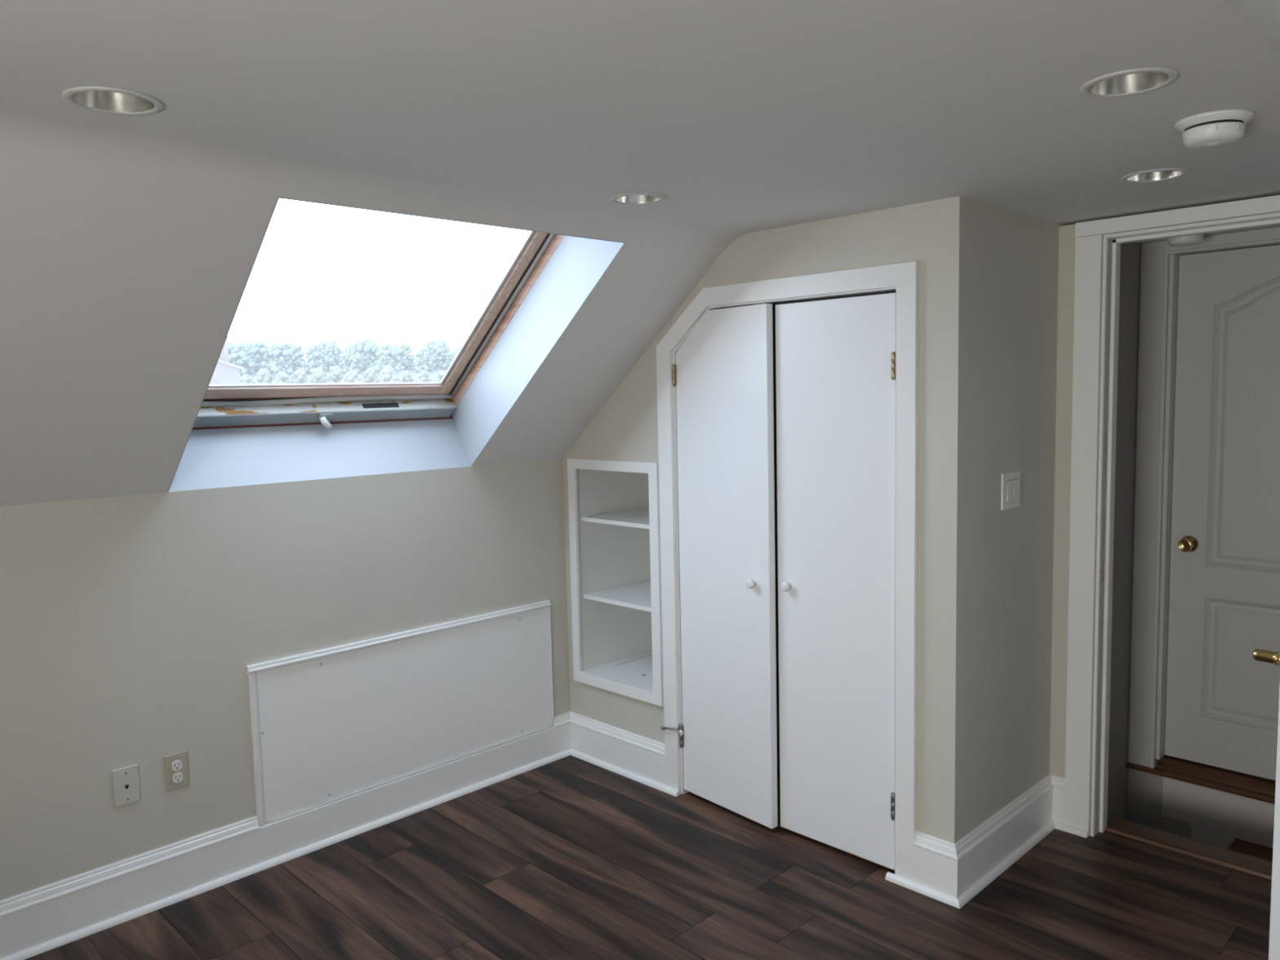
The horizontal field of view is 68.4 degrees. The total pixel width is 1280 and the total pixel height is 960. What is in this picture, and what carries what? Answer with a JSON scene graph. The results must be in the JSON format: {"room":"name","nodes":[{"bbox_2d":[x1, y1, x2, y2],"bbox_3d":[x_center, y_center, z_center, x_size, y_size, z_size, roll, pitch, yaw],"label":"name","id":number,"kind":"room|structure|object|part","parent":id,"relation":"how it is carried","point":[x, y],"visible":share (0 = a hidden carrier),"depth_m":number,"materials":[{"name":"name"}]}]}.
{"room":"bedroom","nodes":[
{"label":"bedroom","id":0,"kind":"room"},
{"bbox_2d":[0,458,570,900],"bbox_3d":[-1.815,0.754,2.674,4.280,1.366,0.100,-7,7,-44],"label":"wall","id":1,"kind":"structure","parent":0,"point":[131,627],"depth_m":2.99,"materials":[{"name":"beige paint"}]},
{"bbox_2d":[112,764,140,807],"bbox_3d":[-1.561,0.929,2.861,0.071,0.114,0.008,-7,7,-44],"label":"phone jack plate","id":2,"kind":"object","parent":1,"relation":"attached to","point":[125,780],"visible":1,"depth_m":2.86,"materials":[{"name":"grey plastic"}]},
{"bbox_2d":[164,751,189,791],"bbox_3d":[-1.457,0.916,2.963,0.070,0.114,0.008,-7,7,-44],"label":"wall outlet","id":3,"kind":"object","parent":1,"relation":"attached to","point":[176,765],"visible":1,"depth_m":2.96,"materials":[{"name":"beige plastic"}]},
{"bbox_2d":[171,760,182,770],"bbox_3d":[-1.456,0.897,2.959,0.029,0.033,0.003,-7,7,-44],"label":"receptacle","id":4,"kind":"object","parent":3,"relation":"attached to","point":[176,765],"depth_m":2.96,"materials":[{"name":"white plastic"}]},
{"bbox_2d":[172,771,182,782],"bbox_3d":[-1.455,0.936,2.963,0.029,0.033,0.003,-7,7,-44],"label":"receptacle","id":5,"kind":"object","parent":3,"relation":"attached to","point":[177,776],"depth_m":2.96,"materials":[{"name":"white plastic"}]},
{"bbox_2d":[0,711,679,959],"bbox_3d":[-1.528,1.284,2.457,4.100,0.178,0.664,-7,7,-44],"label":"baseboard","id":6,"kind":"structure","parent":1,"relation":"attached to","point":[42,919],"depth_m":3.17,"materials":[{"name":"white paint"}]},
{"bbox_3d":[-2.245,1.254,2.197,2.721,0.038,0.023,-7,7,-44],"label":"cap moulding","id":7,"kind":"part","parent":6,"relation":"part of","materials":[{"name":"white paint"}]},
{"bbox_3d":[-0.134,1.050,3.872,0.103,0.038,0.590,-7,7,-44],"label":"cap moulding","id":8,"kind":"part","parent":6,"relation":"part of","materials":[{"name":"white paint"}]},
{"bbox_2d":[167,196,625,492],"bbox_3d":[-0.831,-0.410,3.019,1.126,1.014,1.118,-7,7,-44],"label":"skylight reveal","id":9,"kind":"structure","parent":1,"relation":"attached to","point":[215,458],"depth_m":3.31,"materials":[{"name":"grey paint"}]},
{"bbox_2d":[246,600,554,825],"bbox_3d":[-0.830,0.834,3.568,1.277,0.547,0.021,-7,7,-44],"label":"access panel","id":10,"kind":"object","parent":1,"relation":"attached to","point":[327,724],"visible":1,"depth_m":3.49,"materials":[{"name":"white paint"}]},
{"bbox_3d":[-1.276,0.897,3.135,0.024,0.518,0.017,-7,7,-44],"label":"moulding","id":11,"kind":"part","parent":10,"relation":"part of","materials":[{"name":"white paint"}]},
{"bbox_3d":[-0.836,0.576,3.544,1.277,0.029,0.021,-7,7,-44],"label":"moulding","id":12,"kind":"part","parent":10,"relation":"part of","materials":[{"name":"white paint"}]},
{"bbox_3d":[-0.381,0.785,4.015,0.005,0.499,0.014,-7,7,-44],"label":"moulding","id":13,"kind":"part","parent":10,"relation":"part of","materials":[{"name":"white paint"}]},
{"bbox_2d":[0,0,1279,506],"bbox_3d":[-0.285,-0.389,1.517,5.027,1.052,3.988,-7,7,-44],"label":"ceiling","id":14,"kind":"structure","parent":0,"point":[130,245],"depth_m":1.95,"materials":[{"name":"white paint"}]},
{"bbox_2d":[62,86,164,115],"bbox_3d":[-0.927,-0.725,1.652,0.157,0.124,0.157,-7,7,-44],"label":"recessed light","id":15,"kind":"object","parent":14,"relation":"in","point":[104,100],"visible":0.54,"depth_m":1.70,"materials":[{"name":"grey metal"}]},
{"bbox_2d":[191,231,564,430],"bbox_3d":[-0.884,-0.616,3.048,1.330,0.916,1.094,-7,7,-44],"label":"window","id":16,"kind":"structure","parent":14,"relation":"attached to","point":[234,405],"depth_m":3.37,"materials":[{"name":"brown wood"}]},
{"bbox_3d":[-1.146,-0.245,3.358,1.116,0.079,0.081,-7,7,-44],"label":"rail","id":17,"kind":"part","parent":16,"relation":"part of","materials":[{"name":"grey metal"}]},
{"bbox_3d":[-1.117,-0.226,3.345,0.050,0.021,0.024,-7,7,-44],"label":"handle","id":18,"kind":"part","parent":16,"relation":"part of","materials":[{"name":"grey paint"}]},
{"bbox_3d":[-1.115,-0.203,3.341,0.042,0.046,0.025,-7,7,-44],"label":"lever","id":19,"kind":"part","parent":16,"relation":"part of","materials":[{"name":"white plastic"}]},
{"bbox_3d":[-0.868,-0.620,3.028,1.078,0.691,0.825,-7,7,-44],"label":"sash","id":20,"kind":"part","parent":16,"relation":"part of","materials":[{"name":"brown wood"}]},
{"bbox_3d":[-0.884,-0.620,3.048,1.330,0.910,1.094,-7,7,-44],"label":"frame","id":21,"kind":"part","parent":16,"relation":"part of","materials":[{"name":"brown wood"}]},
{"bbox_2d":[609,192,666,204],"bbox_3d":[-0.006,-0.834,2.588,0.157,0.124,0.157,-7,7,-44],"label":"recessed light","id":22,"kind":"object","parent":14,"relation":"in","point":[628,198],"visible":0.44,"depth_m":2.64,"materials":[{"name":"silver metal"}]},
{"bbox_2d":[1080,67,1178,97],"bbox_3d":[0.874,-0.770,1.682,0.157,0.124,0.157,-7,7,-44],"label":"recessed light","id":23,"kind":"object","parent":14,"relation":"in","point":[1133,82],"visible":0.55,"depth_m":1.73,"materials":[{"name":"silver metal"}]},
{"bbox_2d":[1120,168,1189,182],"bbox_3d":[1.340,-0.852,2.448,0.157,0.124,0.157,-7,7,-44],"label":"recessed light","id":24,"kind":"object","parent":14,"relation":"in","point":[1162,174],"visible":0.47,"depth_m":2.49,"materials":[{"name":"silver metal"}]},
{"bbox_2d":[1174,109,1254,148],"bbox_3d":[1.184,-0.718,1.943,0.141,0.052,0.141,-7,7,-44],"label":"smoke detector","id":25,"kind":"object","parent":14,"relation":"attached to","point":[1219,128],"visible":1,"depth_m":1.90,"materials":[{"name":"white plastic"}]},
{"bbox_2d":[24,742,1271,959],"bbox_3d":[-0.214,1.456,1.662,5.030,0.080,3.855,-7,7,-44],"label":"floor","id":26,"kind":"structure","parent":0,"point":[570,857],"depth_m":2.89,"materials":[{"name":"laminate"}]},
{"bbox_2d":[1105,816,1272,879],"bbox_3d":[1.923,1.241,3.060,0.113,0.035,0.761,-7,7,-44],"label":"threshold","id":27,"kind":"object","parent":26,"relation":"on","point":[1253,865],"visible":0.92,"depth_m":3.12,"materials":[{"name":"brown wood"}]},
{"bbox_2d":[562,195,972,843],"bbox_3d":[0.331,0.189,3.429,0.080,2.092,1.788,-7,7,-44],"label":"wall","id":28,"kind":"structure","parent":0,"point":[937,234],"depth_m":2.85,"materials":[{"name":"beige paint"}]},
{"bbox_2d":[567,457,663,706],"bbox_3d":[0.075,0.378,4.008,0.526,0.960,0.529,-7,7,-44],"label":"bookcase","id":29,"kind":"object","parent":28,"relation":"attached to","point":[614,505],"visible":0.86,"depth_m":4.05,"materials":[{"name":"white paint"}]},
{"bbox_3d":[-0.091,0.365,4.181,0.499,0.901,0.011,-7,7,-44],"label":"panel","id":30,"kind":"part","parent":29,"relation":"part of","materials":[{"name":"white paint"}]},
{"bbox_3d":[0.078,0.158,4.005,0.472,0.018,0.456,-7,7,-44],"label":"shelf","id":31,"kind":"part","parent":29,"relation":"part of","materials":[{"name":"white paint"}]},
{"bbox_3d":[0.085,0.490,4.035,0.472,0.018,0.456,-7,7,-44],"label":"shelf","id":32,"kind":"part","parent":29,"relation":"part of","materials":[{"name":"white paint"}]},
{"bbox_3d":[0.083,0.818,4.056,0.498,0.014,0.456,-7,7,-44],"label":"panel","id":33,"kind":"part","parent":29,"relation":"part of","materials":[{"name":"white paint"}]},
{"bbox_2d":[660,303,777,828],"bbox_3d":[0.270,0.304,3.428,0.076,1.824,0.539,-6,7,-42],"label":"door","id":34,"kind":"structure","parent":28,"relation":"in","point":[722,372],"depth_m":3.37,"materials":[{"name":"white paint"}]},
{"bbox_3d":[0.388,0.361,3.271,0.029,0.035,0.035,-7,7,-44],"label":"knob","id":35,"kind":"part","parent":34,"relation":"part of","materials":[{"name":"white plastic"}]},
{"bbox_2d":[656,261,919,880],"bbox_3d":[0.490,0.284,3.264,0.100,1.924,1.072,-7,7,-44],"label":"trim","id":36,"kind":"structure","parent":28,"relation":"attached to","point":[903,278],"depth_m":2.95,"materials":[{"name":"white paint"}]},
{"bbox_2d":[775,293,896,870],"bbox_3d":[0.637,0.329,3.081,0.062,1.820,0.457,-7,7,-44],"label":"door","id":37,"kind":"structure","parent":28,"relation":"in","point":[835,358],"depth_m":3.07,"materials":[{"name":"white paint"}]},
{"bbox_3d":[0.498,0.362,3.202,0.028,0.035,0.035,-7,7,-44],"label":"knob","id":38,"kind":"part","parent":37,"relation":"part of","materials":[{"name":"white ceramic"}]},
{"bbox_2d":[772,291,896,743],"bbox_3d":[0.762,0.239,3.490,0.610,1.960,1.092,-7,7,-44],"label":"wall","id":39,"kind":"structure","parent":0,"point":[773,305],"depth_m":4.06,"materials":[{"name":"grey"}]},
{"bbox_2d":[966,200,1141,834],"bbox_3d":[1.756,0.736,3.668,2.190,3.292,0.105,-7,7,-44],"label":"wall","id":40,"kind":"structure","parent":0,"point":[1015,255],"depth_m":3.06,"materials":[{"name":"beige paint"}]},
{"bbox_2d":[885,773,1088,908],"bbox_3d":[1.162,1.160,3.110,0.776,0.178,0.250,-5,7,-36],"label":"baseboard","id":41,"kind":"structure","parent":40,"relation":"attached to","point":[950,873],"depth_m":2.97,"materials":[{"name":"white paint"}]},
{"bbox_3d":[1.161,1.239,3.115,0.769,0.019,0.250,-5,7,-36],"label":"shoe moulding","id":42,"kind":"part","parent":41,"relation":"part of","materials":[{"name":"white paint"}]},
{"bbox_3d":[1.172,1.090,3.110,0.739,0.037,0.148,-6,7,-41],"label":"cap moulding","id":43,"kind":"part","parent":41,"relation":"part of","materials":[{"name":"white paint"}]},
{"bbox_2d":[1000,471,1020,510],"bbox_3d":[1.182,0.033,2.993,0.131,0.117,0.011,-7,7,-44],"label":"light switch","id":44,"kind":"object","parent":40,"relation":"attached to","point":[1011,482],"visible":1,"depth_m":2.98,"materials":[{"name":"white plastic"}]},
{"bbox_2d":[1049,212,1275,835],"bbox_3d":[2.133,0.260,2.643,0.120,2.172,1.868,-7,7,-44],"label":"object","id":45,"kind":"structure","parent":40,"relation":"in","point":[1066,274],"depth_m":3.22,"materials":[{"name":"beige paint"}]},
{"bbox_2d":[1064,195,1279,836],"bbox_3d":[1.845,0.206,2.916,0.141,2.082,0.950,-7,7,-44],"label":"door frame","id":46,"kind":"structure","parent":40,"relation":"attached to","point":[1091,244],"depth_m":3.15,"materials":[{"name":"white paint"}]},
{"bbox_3d":[1.559,0.310,3.172,0.026,0.070,0.001,-7,7,-44],"label":"strike plate","id":47,"kind":"part","parent":46,"relation":"part of","materials":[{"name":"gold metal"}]},
{"bbox_3d":[1.756,-0.804,2.802,0.020,0.047,0.887,-7,7,-44],"label":"head casing","id":48,"kind":"part","parent":46,"relation":"part of","materials":[{"name":"white paint"}]},
{"bbox_2d":[1252,648,1279,959],"bbox_3d":[1.759,0.289,2.396,0.750,1.993,0.197,-7,7,-44],"label":"door","id":49,"kind":"structure","parent":40,"relation":"in","point":[1260,655],"depth_m":2.21,"materials":[{"name":"white paint"}]},
{"bbox_3d":[1.497,0.421,2.230,0.060,0.060,0.079,-7,7,-44],"label":"knob","id":50,"kind":"part","parent":49,"relation":"part of","materials":[{"name":"gold metal"}]},
{"bbox_3d":[1.779,0.291,2.369,0.742,1.993,0.035,-5,7,-37],"label":"panel","id":51,"kind":"part","parent":49,"relation":"part of","materials":[{"name":"white paint"}]},
{"bbox_2d":[1127,266,1275,848],"bbox_3d":[2.447,0.738,3.471,0.122,3.292,1.145,-7,7,-44],"label":"wall","id":52,"kind":"structure","parent":0,"point":[1211,816],"depth_m":3.71,"materials":[{"name":"grey paint"}]},
{"bbox_2d":[1125,755,1275,804],"bbox_3d":[2.343,1.166,3.602,0.154,0.052,0.854,-7,7,-44],"label":"threshold","id":53,"kind":"object","parent":52,"relation":"attached to","point":[1257,788],"visible":0.89,"depth_m":3.67,"materials":[{"name":"brown wood"}]},
{"bbox_2d":[1128,226,1279,768],"bbox_3d":[2.391,0.139,3.443,0.142,2.090,1.042,-7,7,-44],"label":"trim","id":54,"kind":"structure","parent":52,"relation":"attached to","point":[1157,283],"depth_m":3.71,"materials":[{"name":"grey paint"}]},
{"bbox_2d":[1164,244,1279,780],"bbox_3d":[2.359,0.144,3.473,0.098,1.997,0.726,-7,7,-44],"label":"door","id":55,"kind":"structure","parent":52,"relation":"in","point":[1223,702],"depth_m":3.60,"materials":[{"name":"grey paint"}]},
{"bbox_3d":[2.140,0.253,3.683,0.063,0.066,0.066,-7,7,-44],"label":"knob","id":56,"kind":"part","parent":55,"relation":"part of","materials":[{"name":"gold metal"}]},
{"bbox_3d":[2.383,0.706,3.538,0.012,0.486,0.476,-7,7,-44],"label":"panel","id":57,"kind":"part","parent":55,"relation":"part of","materials":[{"name":"grey paint"}]},
{"bbox_3d":[2.362,-0.196,3.454,0.012,1.095,0.476,-7,7,-44],"label":"panel","id":58,"kind":"part","parent":55,"relation":"part of","materials":[{"name":"grey paint"}]},
{"bbox_2d":[1135,224,1279,244],"bbox_3d":[2.420,-0.942,3.331,1.443,0.080,1.350,-7,7,-44],"label":"ceiling","id":59,"kind":"structure","parent":0,"point":[1277,225],"depth_m":3.44,"materials":[{"name":"white paint"}]},
{"bbox_2d":[1167,233,1204,246],"bbox_3d":[1.942,-0.864,3.349,0.124,0.055,0.124,-7,7,-44],"label":"smoke detector","id":60,"kind":"object","parent":59,"relation":"attached to","point":[1191,240],"visible":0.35,"depth_m":3.31,"materials":[{"name":"white plastic"}]},
{"bbox_3d":[2.417,0.791,3.449,1.563,3.392,1.350,-7,7,-44],"label":"wall","id":61,"kind":"structure","parent":0,"visible":0},
{"bbox_3d":[2.089,1.717,3.404,0.639,0.572,0.015,-7,7,-44],"label":"riser","id":62,"kind":"structure","parent":61,"relation":"attached to","visible":0},
{"bbox_2d":[1227,838,1272,862],"bbox_3d":[2.327,1.434,3.129,0.642,0.030,0.756,-7,7,-44],"label":"stair tread","id":63,"kind":"structure","parent":62,"relation":"on","point":[1251,849],"depth_m":3.52,"materials":[{"name":"brown wood"}]},
{"label":"outside","id":64,"kind":"structure","parent":0,"visible":0},
{"bbox_2d":[240,367,448,383],"bbox_3d":[-59.805,-13.652,166.076,469.096,18.380,318.835,-7,7,-44],"label":"ground","id":65,"kind":"structure","parent":64,"point":[432,374],"depth_m":184.43,"materials":[{"name":"white snow"}]},
{"bbox_2d":[208,337,242,384],"bbox_3d":[-52.394,-12.249,109.557,13.378,10.600,11.888,-7,7,-44],"label":"house","id":66,"kind":"structure","parent":65,"relation":"on","point":[225,372],"depth_m":107.57,"materials":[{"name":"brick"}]},
{"bbox_2d":[219,336,235,363],"bbox_3d":[-82.914,-24.940,187.048,6.023,9.170,6.709,0,5,13],"label":"tree","id":67,"kind":"object","parent":65,"relation":"on","point":[230,347],"visible":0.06,"depth_m":186.58,"materials":[{"name":"green plant"}]},
{"bbox_2d":[228,342,256,375],"bbox_3d":[-76.450,-22.801,180.405,5.549,7.084,4.981,-1,5,-1],"label":"tree","id":68,"kind":"object","parent":65,"relation":"on","point":[240,352],"visible":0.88,"depth_m":179.41,"materials":[{"name":"green plant"}]},
{"bbox_2d":[240,373,256,383],"bbox_3d":[-53.184,-12.125,127.976,3.052,4.531,3.299,-6,7,-42],"label":"tree","id":69,"kind":"object","parent":65,"relation":"on","point":[246,379],"visible":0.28,"depth_m":127.12,"materials":[{"name":"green plant"}]},
{"bbox_2d":[245,342,257,358],"bbox_3d":[-81.819,-25.570,197.330,4.851,6.444,5.404,2,6,29],"label":"tree","id":70,"kind":"object","parent":65,"relation":"on","point":[249,345],"visible":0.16,"depth_m":196.42,"materials":[{"name":"green plant"}]},
{"bbox_2d":[248,340,271,372],"bbox_3d":[-76.463,-24.504,189.789,5.880,7.250,5.775,-5,7,-37],"label":"tree","id":71,"kind":"object","parent":65,"relation":"on","point":[259,348],"visible":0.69,"depth_m":188.48,"materials":[{"name":"green plant"}]},
{"bbox_2d":[255,368,275,383],"bbox_3d":[-53.636,-13.542,135.182,3.438,4.891,3.717,-3,6,-18],"label":"tree","id":72,"kind":"object","parent":65,"relation":"on","point":[264,376],"visible":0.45,"depth_m":134.30,"materials":[{"name":"green plant"}]},
{"bbox_2d":[260,342,293,374],"bbox_3d":[-70.117,-23.123,182.762,5.814,7.056,5.919,1,6,26],"label":"tree","id":73,"kind":"object","parent":65,"relation":"on","point":[277,350],"visible":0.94,"depth_m":181.57,"materials":[{"name":"green plant"}]},
{"bbox_2d":[272,371,293,383],"bbox_3d":[-49.179,-12.500,129.304,3.034,4.943,3.839,-4,6,-27],"label":"tree","id":74,"kind":"object","parent":65,"relation":"on","point":[282,377],"visible":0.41,"depth_m":128.72,"materials":[{"name":"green plant"}]},
{"bbox_2d":[279,342,291,366],"bbox_3d":[-74.990,-25.996,200.111,5.023,6.538,5.115,-4,6,-25],"label":"tree","id":75,"kind":"object","parent":65,"relation":"on","point":[286,345],"visible":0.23,"depth_m":199.02,"materials":[{"name":"green plant"}]},
{"bbox_2d":[287,343,306,371],"bbox_3d":[-70.294,-24.546,192.180,5.174,6.423,5.322,3,7,40],"label":"tree","id":76,"kind":"object","parent":65,"relation":"on","point":[296,349],"visible":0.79,"depth_m":191.21,"materials":[{"name":"green plant"}]},
{"bbox_2d":[289,368,306,383],"bbox_3d":[-49.490,-13.769,136.787,3.940,4.845,3.114,-5,7,-37],"label":"tree","id":77,"kind":"object","parent":65,"relation":"on","point":[299,376],"visible":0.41,"depth_m":135.99,"materials":[{"name":"green plant"}]},
{"bbox_2d":[300,343,327,373],"bbox_3d":[-64.160,-23.357,184.951,5.011,6.746,4.872,-4,6,-24],"label":"tree","id":78,"kind":"object","parent":65,"relation":"on","point":[313,356],"visible":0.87,"depth_m":184.11,"materials":[{"name":"green plant"}]},
{"bbox_2d":[306,367,328,383],"bbox_3d":[-45.004,-12.945,130.973,3.715,5.437,4.016,0,6,19],"label":"tree","id":79,"kind":"object","parent":65,"relation":"on","point":[318,375],"visible":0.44,"depth_m":130.20,"materials":[{"name":"green plant"}]},
{"bbox_2d":[317,340,328,363],"bbox_3d":[-68.006,-26.499,202.376,5.106,6.799,4.964,-1,5,-2],"label":"tree","id":80,"kind":"object","parent":65,"relation":"on","point":[322,344],"visible":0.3,"depth_m":201.49,"materials":[{"name":"green plant"}]},
{"bbox_2d":[320,339,343,371],"bbox_3d":[-63.466,-25.342,194.663,4.937,7.364,5.500,-2,5,-4],"label":"tree","id":81,"kind":"object","parent":65,"relation":"on","point":[332,353],"visible":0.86,"depth_m":193.32,"materials":[{"name":"green plant"}]},
{"bbox_2d":[324,365,343,382],"bbox_3d":[-44.911,-14.172,138.239,3.410,5.260,3.686,-1,5,4],"label":"tree","id":82,"kind":"object","parent":65,"relation":"on","point":[335,375],"visible":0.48,"depth_m":137.52,"materials":[{"name":"green plant"}]},
{"bbox_2d":[338,343,362,373],"bbox_3d":[-57.494,-23.730,186.936,4.471,6.796,4.981,-5,6,-32],"label":"tree","id":83,"kind":"object","parent":65,"relation":"on","point":[350,359],"visible":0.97,"depth_m":186.05,"materials":[{"name":"green plant"}]},
{"bbox_2d":[341,368,364,382],"bbox_3d":[-40.410,-13.059,132.517,4.065,5.087,3.213,-2,5,-10],"label":"tree","id":84,"kind":"object","parent":65,"relation":"on","point":[352,376],"visible":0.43,"depth_m":131.55,"materials":[{"name":"green plant"}]},
{"bbox_2d":[353,340,368,363],"bbox_3d":[-61.019,-26.922,204.761,5.121,6.862,5.705,-3,6,-16],"label":"tree","id":85,"kind":"object","parent":65,"relation":"on","point":[357,343],"visible":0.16,"depth_m":203.54,"materials":[{"name":"green plant"}]},
{"bbox_2d":[357,337,379,370],"bbox_3d":[-56.648,-25.759,196.432,5.658,7.671,5.760,-7,7,-44],"label":"tree","id":86,"kind":"object","parent":65,"relation":"on","point":[368,345],"visible":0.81,"depth_m":195.12,"materials":[{"name":"green plant"}]},
{"bbox_2d":[360,366,379,382],"bbox_3d":[-40.050,-14.314,139.788,3.566,4.965,2.818,-4,6,-28],"label":"tree","id":87,"kind":"object","parent":65,"relation":"on","point":[370,375],"visible":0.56,"depth_m":139.01,"materials":[{"name":"green plant"}]},
{"bbox_2d":[373,342,400,372],"bbox_3d":[-50.725,-24.066,188.856,5.333,6.874,5.238,-2,5,-11],"label":"tree","id":88,"kind":"object","parent":65,"relation":"on","point":[386,350],"visible":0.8,"depth_m":187.93,"materials":[{"name":"green plant"}]},
{"bbox_2d":[378,364,404,382],"bbox_3d":[-35.563,-13.515,133.872,3.676,5.644,3.974,-6,7,-44],"label":"tree","id":89,"kind":"object","parent":65,"relation":"on","point":[388,375],"visible":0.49,"depth_m":132.80,"materials":[{"name":"green plant"}]},
{"bbox_2d":[384,344,403,366],"bbox_3d":[-53.709,-26.809,206.535,4.702,5.863,4.788,-5,6,-34],"label":"tree","id":90,"kind":"object","parent":65,"relation":"on","point":[396,346],"visible":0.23,"depth_m":205.69,"materials":[{"name":"green plant"}]},
{"bbox_2d":[395,342,415,369],"bbox_3d":[-49.564,-25.708,198.622,4.709,6.613,4.844,-5,6,-33],"label":"tree","id":91,"kind":"object","parent":65,"relation":"on","point":[405,349],"visible":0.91,"depth_m":197.72,"materials":[{"name":"green plant"}]},
{"bbox_2d":[400,370,413,382],"bbox_3d":[-35.106,-14.282,141.176,3.238,4.246,2.995,-4,6,-25],"label":"tree","id":92,"kind":"object","parent":65,"relation":"on","point":[406,375],"visible":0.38,"depth_m":140.44,"materials":[{"name":"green plant"}]},
{"bbox_2d":[411,346,434,372],"bbox_3d":[-43.797,-24.000,190.601,4.556,5.892,4.429,1,6,24],"label":"tree","id":93,"kind":"object","parent":65,"relation":"on","point":[423,361],"visible":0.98,"depth_m":189.68,"materials":[{"name":"green plant"}]},
{"bbox_2d":[414,369,432,382],"bbox_3d":[-30.833,-13.378,134.989,2.757,4.739,3.489,-4,6,-23],"label":"tree","id":94,"kind":"object","parent":65,"relation":"on","point":[423,376],"visible":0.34,"depth_m":134.34,"materials":[{"name":"green plant"}]},
{"bbox_2d":[424,339,436,363],"bbox_3d":[-46.108,-27.553,208.216,5.285,6.801,5.436,-2,5,-3],"label":"tree","id":95,"kind":"object","parent":65,"relation":"on","point":[430,344],"visible":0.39,"depth_m":207.15,"materials":[{"name":"green plant"}]},
{"bbox_2d":[433,369,445,382],"bbox_3d":[-30.042,-14.477,142.104,2.670,4.224,3.379,-1,5,3],"label":"tree","id":96,"kind":"object","parent":65,"relation":"on","point":[438,376],"visible":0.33,"depth_m":141.40,"materials":[{"name":"green plant"}]},
{"bbox_2d":[430,338,453,369],"bbox_3d":[-42.074,-26.299,199.994,5.794,7.273,5.201,1,6,19],"label":"tree","id":97,"kind":"object","parent":65,"relation":"on","point":[441,348],"visible":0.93,"depth_m":198.97,"materials":[{"name":"green plant"}]},
{"bbox_2d":[449,346,461,364],"bbox_3d":[-36.780,-24.333,192.014,4.858,5.957,4.361,2,6,34],"label":"tree","id":98,"kind":"object","parent":65,"relation":"on","point":[454,353],"visible":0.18,"depth_m":191.16,"materials":[{"name":"green plant"}]}
]}

